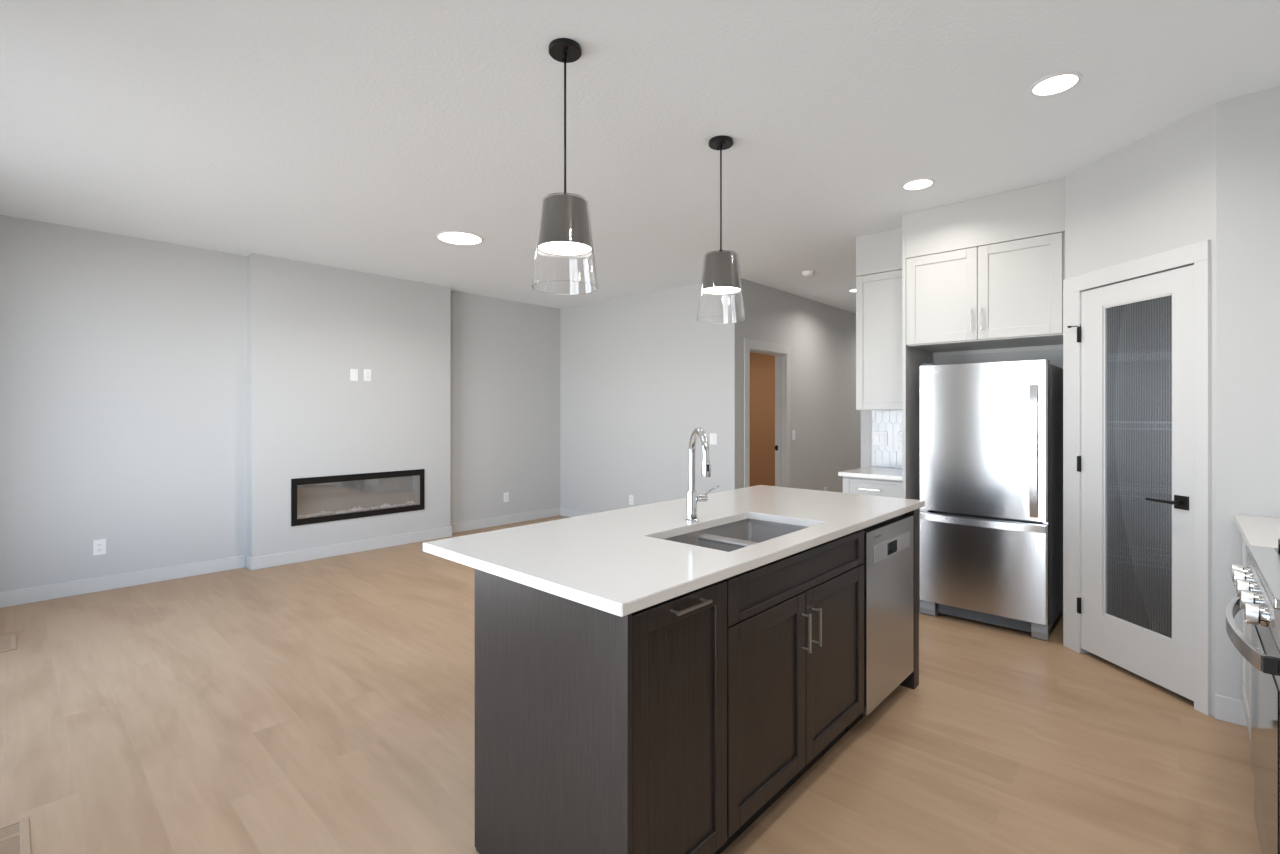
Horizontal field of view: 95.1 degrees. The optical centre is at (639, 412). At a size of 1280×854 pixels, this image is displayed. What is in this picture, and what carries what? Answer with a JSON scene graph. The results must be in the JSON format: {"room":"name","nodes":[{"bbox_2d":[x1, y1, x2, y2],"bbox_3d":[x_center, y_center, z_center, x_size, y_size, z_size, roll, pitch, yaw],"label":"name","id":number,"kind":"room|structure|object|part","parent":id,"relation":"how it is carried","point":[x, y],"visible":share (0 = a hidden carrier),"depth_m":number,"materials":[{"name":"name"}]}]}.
{"room":"open-plan kitchen","nodes":[
{"label":"open-plan kitchen","id":0,"kind":"room"},
{"bbox_2d":[0,215,559,591],"bbox_3d":[-2.933,-0.013,5.833,0.120,2.740,5.640,0,0,43],"label":"wall","id":1,"kind":"structure","parent":0,"point":[123,359],"depth_m":4.68,"materials":[{"name":"grey paint"}]},
{"bbox_2d":[93,539,105,555],"bbox_3d":[-4.113,1.022,4.458,0.007,0.116,0.072,0,0,43],"label":"wall outlet","id":2,"kind":"object","parent":1,"relation":"attached to","point":[99,546],"visible":1,"depth_m":4.46,"materials":[{"name":"white plastic"}]},
{"bbox_2d":[97,542,102,551],"bbox_3d":[-4.112,1.022,4.457,0.002,0.068,0.034,0,0,43],"label":"receptacle","id":3,"kind":"object","parent":2,"relation":"attached to","point":[99,544],"depth_m":4.46,"materials":[{"name":"grey plastic"}]},
{"bbox_2d":[0,507,559,607],"bbox_3d":[-2.828,1.303,5.737,0.164,0.108,5.400,0,0,43],"label":"baseboard","id":4,"kind":"structure","parent":1,"relation":"attached to","point":[72,588],"depth_m":5.07,"materials":[{"name":"grey paint"}]},
{"bbox_2d":[504,492,508,501],"bbox_3d":[-1.633,1.027,7.148,0.007,0.116,0.072,0,0,43],"label":"wall outlet","id":5,"kind":"object","parent":1,"relation":"attached to","point":[506,494],"visible":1,"depth_m":7.15,"materials":[{"name":"white plastic"}]},
{"bbox_2d":[247,253,449,556],"bbox_3d":[-2.775,-0.013,5.804,0.150,2.740,1.873,0,0,43],"label":"wall","id":6,"kind":"structure","parent":0,"point":[309,324],"depth_m":5.59,"materials":[{"name":"grey paint"}]},
{"bbox_2d":[350,369,357,380],"bbox_3d":[-2.776,-0.370,5.689,0.005,0.116,0.072,0,0,43],"label":"blank plate","id":7,"kind":"object","parent":6,"relation":"attached to","point":[353,372],"visible":1,"depth_m":5.68,"materials":[{"name":"white plastic"}]},
{"bbox_2d":[291,469,424,525],"bbox_3d":[-2.771,0.808,5.798,0.159,0.428,1.265,0,0,43],"label":"fireplace","id":8,"kind":"object","parent":6,"relation":"in","point":[338,497],"visible":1,"depth_m":5.78,"materials":[{"name":"black metal"}]},
{"bbox_2d":[364,369,370,380],"bbox_3d":[-2.689,-0.374,5.782,0.007,0.116,0.072,0,0,43],"label":"wall outlet","id":9,"kind":"object","parent":6,"relation":"attached to","point":[367,372],"visible":1,"depth_m":5.78,"materials":[{"name":"white plastic"}]},
{"bbox_2d":[0,515,1260,853],"bbox_3d":[1.207,1.407,5.144,7.400,0.100,10.400,0,0,43],"label":"floor","id":10,"kind":"structure","parent":0,"point":[323,705],"depth_m":2.43,"materials":[{"name":"brown wood"}]},
{"bbox_2d":[0,634,16,652],"bbox_3d":[-3.743,1.354,3.424,0.325,0.006,0.130,0,0,43],"label":"floor vent","id":11,"kind":"object","parent":10,"relation":"in","point":[7,643],"visible":1,"depth_m":3.44,"materials":[{"name":"beige"}]},
{"bbox_2d":[0,816,30,853],"bbox_3d":[-1.977,1.354,1.806,0.325,0.006,0.134,0,0,43],"label":"floor vent","id":12,"kind":"object","parent":10,"relation":"in","point":[14,835],"visible":1,"depth_m":1.86,"materials":[{"name":"beige"}]},
{"bbox_2d":[475,569,475,846],"bbox_3d":[0.199,0.915,2.598,0.017,0.884,2.097,0,0,43],"label":"panel","id":13,"kind":"object","parent":10,"relation":"on","point":[475,569],"visible":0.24,"depth_m":1.83,"materials":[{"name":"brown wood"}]},
{"bbox_2d":[476,569,631,853],"bbox_3d":[-0.264,0.915,1.601,0.652,0.884,0.016,0,0,43],"label":"island end panel","id":14,"kind":"object","parent":10,"relation":"on","point":[554,672],"visible":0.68,"depth_m":1.57,"materials":[{"name":"brown wood"}]},
{"bbox_2d":[632,580,726,853],"bbox_3d":[-0.109,0.915,1.749,0.679,0.884,0.410,0,0,43],"label":"base cabinet","id":15,"kind":"object","parent":10,"relation":"on","point":[679,644],"visible":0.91,"depth_m":1.54,"materials":[{"name":"black wood"}]},
{"bbox_2d":[423,485,924,616],"bbox_3d":[0.350,0.458,2.485,0.954,0.030,2.192,0,0,43],"label":"countertop","id":16,"kind":"structure","parent":15,"relation":"on","point":[620,562],"depth_m":1.96,"materials":[{"name":"white stone"}]},
{"bbox_2d":[685,427,718,521],"bbox_3d":[0.231,0.249,2.319,0.132,0.386,0.257,0,0,15],"label":"kitchen faucet","id":17,"kind":"object","parent":16,"relation":"on","point":[693,498],"visible":1,"depth_m":2.38,"materials":[{"name":"silver metal"}]},
{"bbox_3d":[0.293,0.321,2.417,0.069,0.044,0.008,0,0,-11],"label":"lever","id":18,"kind":"part","parent":17,"relation":"part of","materials":[{"name":"silver metal"}]},
{"bbox_2d":[664,518,807,551],"bbox_3d":[0.385,0.577,2.249,0.385,0.206,0.715,0,0,43],"label":"sink","id":19,"kind":"object","parent":16,"relation":"in","point":[728,537],"visible":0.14,"depth_m":2.49,"materials":[{"name":"grey metal"}]},
{"bbox_3d":[0.255,0.586,2.108,0.383,0.188,0.330,0,0,43],"label":"bowl","id":20,"kind":"part","parent":19,"relation":"part of","materials":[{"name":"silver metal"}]},
{"bbox_3d":[0.512,0.586,2.386,0.383,0.188,0.339,0,0,43],"label":"bowl","id":21,"kind":"part","parent":19,"relation":"part of","materials":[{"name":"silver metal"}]},
{"bbox_3d":[0.134,0.507,1.536,0.033,0.008,0.144,0,0,43],"label":"handle","id":22,"kind":"part","parent":15,"relation":"part of","materials":[{"name":"silver metal"}]},
{"bbox_2d":[714,530,863,853],"bbox_3d":[0.369,0.915,2.268,0.679,0.884,1.000,0,0,43],"label":"base cabinet","id":23,"kind":"object","parent":10,"relation":"on","point":[795,622],"visible":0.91,"depth_m":1.98,"materials":[{"name":"black wood"}]},
{"bbox_3d":[0.411,0.928,1.876,0.019,0.607,0.474,0,0,43],"label":"door","id":24,"kind":"part","parent":23,"relation":"part of","materials":[{"name":"brown wood"}]},
{"bbox_3d":[0.572,0.753,2.011,0.033,0.133,0.008,0,0,43],"label":"handle","id":25,"kind":"part","parent":23,"relation":"part of","materials":[{"name":"silver metal"}]},
{"bbox_3d":[0.625,0.753,2.069,0.033,0.133,0.008,0,0,43],"label":"handle","id":26,"kind":"part","parent":23,"relation":"part of","materials":[{"name":"silver metal"}]},
{"bbox_3d":[0.748,0.928,2.241,0.019,0.607,0.514,0,0,43],"label":"door","id":27,"kind":"part","parent":23,"relation":"part of","materials":[{"name":"brown wood"}]},
{"bbox_2d":[843,476,901,497],"bbox_3d":[1.876,0.915,4.463,0.444,0.884,0.632,0,0,43],"label":"base cabinet","id":28,"kind":"object","parent":10,"relation":"on","point":[853,485],"visible":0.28,"depth_m":4.25,"materials":[{"name":"grey paint"}]},
{"bbox_2d":[838,466,901,480],"bbox_3d":[1.872,0.458,4.473,0.464,0.030,0.624,0,0,43],"label":"countertop","id":29,"kind":"structure","parent":28,"relation":"on","point":[886,473],"depth_m":4.36,"materials":[{"name":"white stone"}]},
{"bbox_2d":[846,514,913,731],"bbox_3d":[0.910,0.927,2.861,0.630,0.860,0.588,0,0,43],"label":"dishwasher","id":30,"kind":"object","parent":10,"relation":"on","point":[888,563],"visible":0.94,"depth_m":2.60,"materials":[{"name":"grey metal"}]},
{"bbox_3d":[0.879,1.308,2.889,0.545,0.098,0.588,0,0,43],"label":"kick plate","id":31,"kind":"part","parent":30,"relation":"part of","materials":[{"name":"black metal"}]},
{"bbox_2d":[900,509,918,688],"bbox_3d":[1.131,0.915,3.116,0.647,0.884,0.071,0,0,43],"label":"island end panel","id":32,"kind":"object","parent":10,"relation":"on","point":[912,681],"visible":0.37,"depth_m":2.90,"materials":[{"name":"brown wood"}]},
{"bbox_2d":[902,214,933,510],"bbox_3d":[2.050,-0.013,4.306,0.023,2.739,0.628,0,0,43],"label":"panel","id":33,"kind":"object","parent":10,"relation":"on","point":[912,358],"visible":0.26,"depth_m":4.12,"materials":[{"name":"grey paint"}]},
{"bbox_2d":[919,360,1062,640],"bbox_3d":[2.349,0.509,3.922,0.720,1.693,0.709,0,0,43],"label":"refrigerator","id":34,"kind":"object","parent":10,"relation":"on","point":[991,433],"visible":0.98,"depth_m":3.67,"materials":[{"name":"grey metal"}]},
{"bbox_3d":[2.128,0.686,3.683,0.699,0.048,0.056,0,0,43],"label":"drawer handle","id":35,"kind":"part","parent":34,"relation":"part of","materials":[{"name":"silver metal"}]},
{"bbox_3d":[2.155,0.165,3.712,0.720,0.960,0.064,0,0,43],"label":"door","id":36,"kind":"part","parent":34,"relation":"part of","materials":[{"name":"silver metal"}]},
{"bbox_3d":[2.155,0.957,3.712,0.720,0.590,0.064,0,0,43],"label":"freezer drawer","id":37,"kind":"part","parent":34,"relation":"part of","materials":[{"name":"silver metal"}]},
{"bbox_3d":[2.337,0.227,3.478,0.040,0.792,0.040,0,0,43],"label":"door handle","id":38,"kind":"part","parent":34,"relation":"part of","materials":[{"name":"silver metal"}]},
{"bbox_2d":[1242,537,1250,740],"bbox_3d":[2.557,0.915,2.002,0.653,0.884,0.865,0,0,43],"label":"base cabinet","id":39,"kind":"object","parent":10,"relation":"on","point":[1246,628],"visible":0.15,"depth_m":2.44,"materials":[{"name":"grey paint"}]},
{"bbox_3d":[2.176,0.865,2.057,0.019,0.755,0.426,0,0,43],"label":"door","id":40,"kind":"part","parent":39,"relation":"part of","materials":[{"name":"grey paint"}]},
{"bbox_2d":[1234,514,1279,547],"bbox_3d":[2.553,0.458,2.014,0.675,0.030,0.880,0,0,43],"label":"countertop","id":41,"kind":"structure","parent":39,"relation":"on","point":[1262,531],"depth_m":2.23,"materials":[{"name":"white stone"}]},
{"bbox_2d":[1226,539,1279,853],"bbox_3d":[1.966,0.878,1.436,0.747,0.958,0.760,0,0,43],"label":"range","id":42,"kind":"object","parent":10,"relation":"on","point":[1257,585],"visible":1,"depth_m":1.57,"materials":[{"name":"silver metal"}]},
{"bbox_3d":[1.930,0.518,1.893,0.026,0.055,0.053,0,0,43],"label":"knob","id":43,"kind":"part","parent":42,"relation":"part of","materials":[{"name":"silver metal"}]},
{"bbox_3d":[1.876,0.518,1.834,0.026,0.055,0.053,0,0,43],"label":"knob","id":44,"kind":"part","parent":42,"relation":"part of","materials":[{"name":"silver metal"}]},
{"bbox_3d":[1.777,0.518,1.728,0.026,0.055,0.053,0,0,43],"label":"knob","id":45,"kind":"part","parent":42,"relation":"part of","materials":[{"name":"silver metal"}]},
{"bbox_3d":[1.679,0.518,1.621,0.026,0.055,0.053,0,0,43],"label":"knob","id":46,"kind":"part","parent":42,"relation":"part of","materials":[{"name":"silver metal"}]},
{"bbox_3d":[1.712,0.605,1.669,0.059,0.040,0.664,0,0,43],"label":"oven handle","id":47,"kind":"part","parent":42,"relation":"part of","materials":[{"name":"silver metal"}]},
{"bbox_3d":[1.577,0.518,1.511,0.026,0.055,0.053,0,0,43],"label":"knob","id":48,"kind":"part","parent":42,"relation":"part of","materials":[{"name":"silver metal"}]},
{"bbox_3d":[1.757,1.240,1.628,0.020,0.145,0.752,0,0,43],"label":"drawer","id":49,"kind":"part","parent":42,"relation":"part of","materials":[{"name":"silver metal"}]},
{"bbox_3d":[1.751,0.507,1.633,0.040,0.100,0.756,0,0,43],"label":"control panel","id":50,"kind":"part","parent":42,"relation":"part of","materials":[{"name":"silver metal"}]},
{"bbox_2d":[1247,545,1279,608],"bbox_3d":[1.989,0.445,1.414,0.683,0.024,0.760,0,0,43],"label":"cooktop","id":51,"kind":"object","parent":42,"relation":"in","point":[1264,561],"depth_m":1.64,"materials":[{"name":"silver metal"}]},
{"bbox_3d":[1.755,0.861,1.630,0.026,0.592,0.752,0,0,43],"label":"oven door","id":52,"kind":"part","parent":42,"relation":"part of","materials":[{"name":"silver metal"}]},
{"bbox_2d":[0,0,1279,312],"bbox_3d":[1.207,-1.433,5.144,7.400,0.100,10.400,0,0,43],"label":"ceiling","id":53,"kind":"structure","parent":0,"point":[343,134],"depth_m":2.74,"materials":[{"name":"white paint"}]},
{"bbox_2d":[436,231,482,244],"bbox_3d":[-1.422,-1.380,4.628,0.358,0.006,0.358,0,0,43],"label":"recessed light","id":54,"kind":"object","parent":53,"relation":"in","point":[454,237],"visible":1,"depth_m":4.60,"materials":[{"name":"white plastic"}]},
{"bbox_2d":[532,38,597,294],"bbox_3d":[-0.284,-0.928,2.219,0.248,0.908,0.248,0,0,43],"label":"pendant lamp","id":55,"kind":"object","parent":53,"relation":"hanging from","point":[564,263],"visible":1,"depth_m":2.14,"materials":[{"name":"glass"}]},
{"bbox_3d":[-0.284,-0.639,2.219,0.248,0.330,0.248,0,0,43],"label":"lamp shade","id":56,"kind":"part","parent":55,"relation":"part of","materials":[{"name":"clear glass"}]},
{"bbox_3d":[-0.284,-1.081,2.219,0.008,0.525,0.008,0,0,43],"label":"cord","id":57,"kind":"part","parent":55,"relation":"part of","materials":[{"name":"black metal"}]},
{"bbox_2d":[697,135,745,323],"bbox_3d":[0.411,-0.928,2.978,0.248,0.908,0.248,0,0,43],"label":"pendant lamp","id":58,"kind":"object","parent":53,"relation":"hanging from","point":[721,300],"visible":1,"depth_m":2.90,"materials":[{"name":"glass"}]},
{"bbox_3d":[0.411,-1.081,2.978,0.008,0.525,0.008,0,0,43],"label":"cord","id":59,"kind":"part","parent":58,"relation":"part of","materials":[{"name":"black metal"}]},
{"bbox_3d":[0.411,-0.639,2.978,0.248,0.330,0.248,0,0,43],"label":"lamp shade","id":60,"kind":"part","parent":58,"relation":"part of","materials":[{"name":"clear glass"}]},
{"bbox_2d":[801,271,814,276],"bbox_3d":[1.648,-1.361,5.744,0.124,0.042,0.124,0,0,43],"label":"smoke detector","id":61,"kind":"object","parent":53,"relation":"attached to","point":[804,273],"visible":1,"depth_m":5.71,"materials":[{"name":"white plastic"}]},
{"bbox_2d":[901,178,934,189],"bbox_3d":[1.679,-1.380,3.536,0.184,0.006,0.184,0,0,43],"label":"recessed light","id":62,"kind":"object","parent":53,"relation":"in","point":[921,183],"visible":1,"depth_m":3.53,"materials":[{"name":"white plastic"}]},
{"bbox_2d":[1029,71,1081,95],"bbox_3d":[1.744,-1.380,2.461,0.184,0.006,0.184,0,0,43],"label":"recessed light","id":63,"kind":"object","parent":53,"relation":"in","point":[1060,82],"visible":1,"depth_m":2.45,"materials":[{"name":"white plastic"}]},
{"bbox_2d":[560,283,723,512],"bbox_3d":[-0.058,-0.013,6.936,2.610,2.740,0.120,0,0,43],"label":"wall","id":64,"kind":"structure","parent":0,"point":[639,373],"depth_m":6.82,"materials":[{"name":"grey paint"}]},
{"bbox_2d":[560,507,592,516],"bbox_3d":[-0.051,1.303,6.838,2.726,0.108,0.014,0,0,43],"label":"baseboard","id":65,"kind":"structure","parent":64,"relation":"attached to","point":[567,512],"depth_m":7.60,"materials":[{"name":"grey paint"}]},
{"bbox_2d":[629,495,633,504],"bbox_3d":[-0.103,1.024,6.891,0.072,0.116,0.007,0,0,43],"label":"wall outlet","id":66,"kind":"object","parent":64,"relation":"attached to","point":[631,497],"visible":1,"depth_m":6.88,"materials":[{"name":"white plastic"}]},
{"bbox_2d":[710,433,716,444],"bbox_3d":[0.762,0.270,6.093,0.090,0.116,0.009,0,0,43],"label":"light switch","id":67,"kind":"object","parent":64,"relation":"attached to","point":[713,436],"visible":1,"depth_m":6.08,"materials":[{"name":"white plastic"}]},
{"bbox_2d":[750,352,774,486],"bbox_3d":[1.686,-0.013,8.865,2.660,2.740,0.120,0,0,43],"label":"door","id":68,"kind":"structure","parent":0,"point":[762,366],"depth_m":8.67,"materials":[{"name":"brown wood"}]},
{"bbox_2d":[724,278,860,492],"bbox_3d":[2.468,-0.013,7.654,0.130,2.740,4.600,0,0,43],"label":"wall","id":69,"kind":"structure","parent":0,"point":[825,419],"depth_m":7.04,"materials":[{"name":"grey paint"}]},
{"bbox_2d":[744,339,790,487],"bbox_3d":[1.354,0.294,6.437,0.148,2.125,0.964,0,0,43],"label":"door frame","id":70,"kind":"structure","parent":69,"relation":"in","point":[782,353],"depth_m":6.68,"materials":[{"name":"grey paint"}]},
{"bbox_2d":[792,430,794,439],"bbox_3d":[1.790,0.257,6.817,0.009,0.116,0.072,0,0,43],"label":"light switch","id":71,"kind":"object","parent":69,"relation":"attached to","point":[793,431],"visible":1,"depth_m":6.80,"materials":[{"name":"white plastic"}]},
{"bbox_2d":[861,349,1062,467],"bbox_3d":[2.974,-0.013,3.963,2.940,2.740,0.120,0,0,43],"label":"wall","id":72,"kind":"structure","parent":0,"point":[1055,357],"depth_m":4.36,"materials":[{"name":"grey paint"}]},
{"bbox_2d":[856,228,901,409],"bbox_3d":[1.974,-0.703,4.573,0.448,1.358,0.337,0,0,43],"label":"upper cabinet","id":73,"kind":"object","parent":72,"relation":"attached to","point":[878,255],"visible":0.51,"depth_m":4.49,"materials":[{"name":"grey paint"}]},
{"bbox_3d":[1.974,-1.228,4.573,0.448,0.308,0.337,0,0,43],"label":"filler panel","id":74,"kind":"part","parent":73,"relation":"part of","materials":[{"name":"grey paint"}]},
{"bbox_2d":[872,410,901,467],"bbox_3d":[2.087,0.209,4.695,0.448,0.467,0.007,0,0,43],"label":"tile backsplash","id":75,"kind":"structure","parent":72,"relation":"attached to","point":[890,456],"depth_m":4.75,"materials":[{"name":"white tile"}]},
{"bbox_2d":[873,431,887,445],"bbox_3d":[1.967,0.208,4.793,0.114,0.116,0.009,0,0,43],"label":"light switch","id":76,"kind":"object","parent":75,"relation":"attached to","point":[879,437],"visible":1,"depth_m":4.79,"materials":[{"name":"white plastic"}]},
{"bbox_2d":[898,432,901,445],"bbox_3d":[2.095,0.208,4.676,0.072,0.116,0.007,0,0,43],"label":"wall outlet","id":77,"kind":"object","parent":75,"relation":"attached to","point":[899,433],"visible":0.43,"depth_m":4.69,"materials":[{"name":"white plastic"}]},
{"bbox_2d":[906,179,1064,356],"bbox_3d":[2.379,-0.907,3.979,0.903,0.949,0.662,0,0,43],"label":"upper cabinet","id":78,"kind":"object","parent":72,"relation":"attached to","point":[985,275],"visible":0.99,"depth_m":3.75,"materials":[{"name":"grey paint"}]},
{"bbox_3d":[2.015,-0.771,3.925,0.438,0.598,0.020,0,0,43],"label":"door","id":79,"kind":"part","parent":78,"relation":"part of","materials":[{"name":"grey paint"}]},
{"bbox_3d":[2.136,-0.601,3.776,0.008,0.142,0.033,0,0,43],"label":"handle","id":80,"kind":"part","parent":78,"relation":"part of","materials":[{"name":"silver metal"}]},
{"bbox_3d":[2.178,-0.601,3.737,0.008,0.142,0.033,0,0,43],"label":"handle","id":81,"kind":"part","parent":78,"relation":"part of","materials":[{"name":"silver metal"}]},
{"bbox_3d":[2.391,-1.228,3.991,0.903,0.308,0.628,0,0,43],"label":"filler panel","id":82,"kind":"part","parent":78,"relation":"part of","materials":[{"name":"grey paint"}]},
{"bbox_3d":[2.596,-0.449,4.216,0.900,0.032,0.019,0,0,43],"label":"mounting rail","id":83,"kind":"part","parent":78,"relation":"part of","materials":[{"name":"grey paint"}]},
{"bbox_3d":[2.342,-0.771,3.623,0.446,0.598,0.020,0,0,43],"label":"door","id":84,"kind":"part","parent":78,"relation":"part of","materials":[{"name":"grey paint"}]},
{"bbox_2d":[1065,102,1215,716],"bbox_3d":[2.574,-0.013,3.019,0.100,2.740,0.824,0,0,-5],"label":"wall","id":85,"kind":"structure","parent":0,"point":[1155,194],"depth_m":2.87,"materials":[{"name":"grey paint"}]},
{"bbox_2d":[1063,240,1210,715],"bbox_3d":[2.541,0.290,3.023,0.166,2.134,0.797,0,0,-5],"label":"door","id":86,"kind":"structure","parent":85,"relation":"in","point":[1137,333],"depth_m":2.97,"materials":[{"name":"grey paint"}]},
{"bbox_3d":[2.540,0.258,2.980,0.008,1.660,0.376,0,0,-5],"label":"glass pane","id":87,"kind":"part","parent":86,"relation":"part of","materials":[{"name":"grey glass"}]},
{"bbox_3d":[2.504,0.420,2.800,0.052,0.018,0.135,0,0,-5],"label":"lever","id":88,"kind":"part","parent":86,"relation":"part of","materials":[{"name":"black metal"}]},
{"bbox_2d":[1216,86,1279,699],"bbox_3d":[2.866,-0.013,2.393,0.731,2.740,0.100,0,0,43],"label":"wall","id":89,"kind":"structure","parent":0,"point":[1248,125],"depth_m":2.55,"materials":[{"name":"grey paint"}]},
{"bbox_2d":[1215,694,1246,726],"bbox_3d":[2.599,1.303,2.562,0.122,0.108,0.014,0,0,43],"label":"baseboard","id":90,"kind":"structure","parent":89,"relation":"attached to","point":[1228,709],"depth_m":2.57,"materials":[{"name":"grey paint"}]}
]}

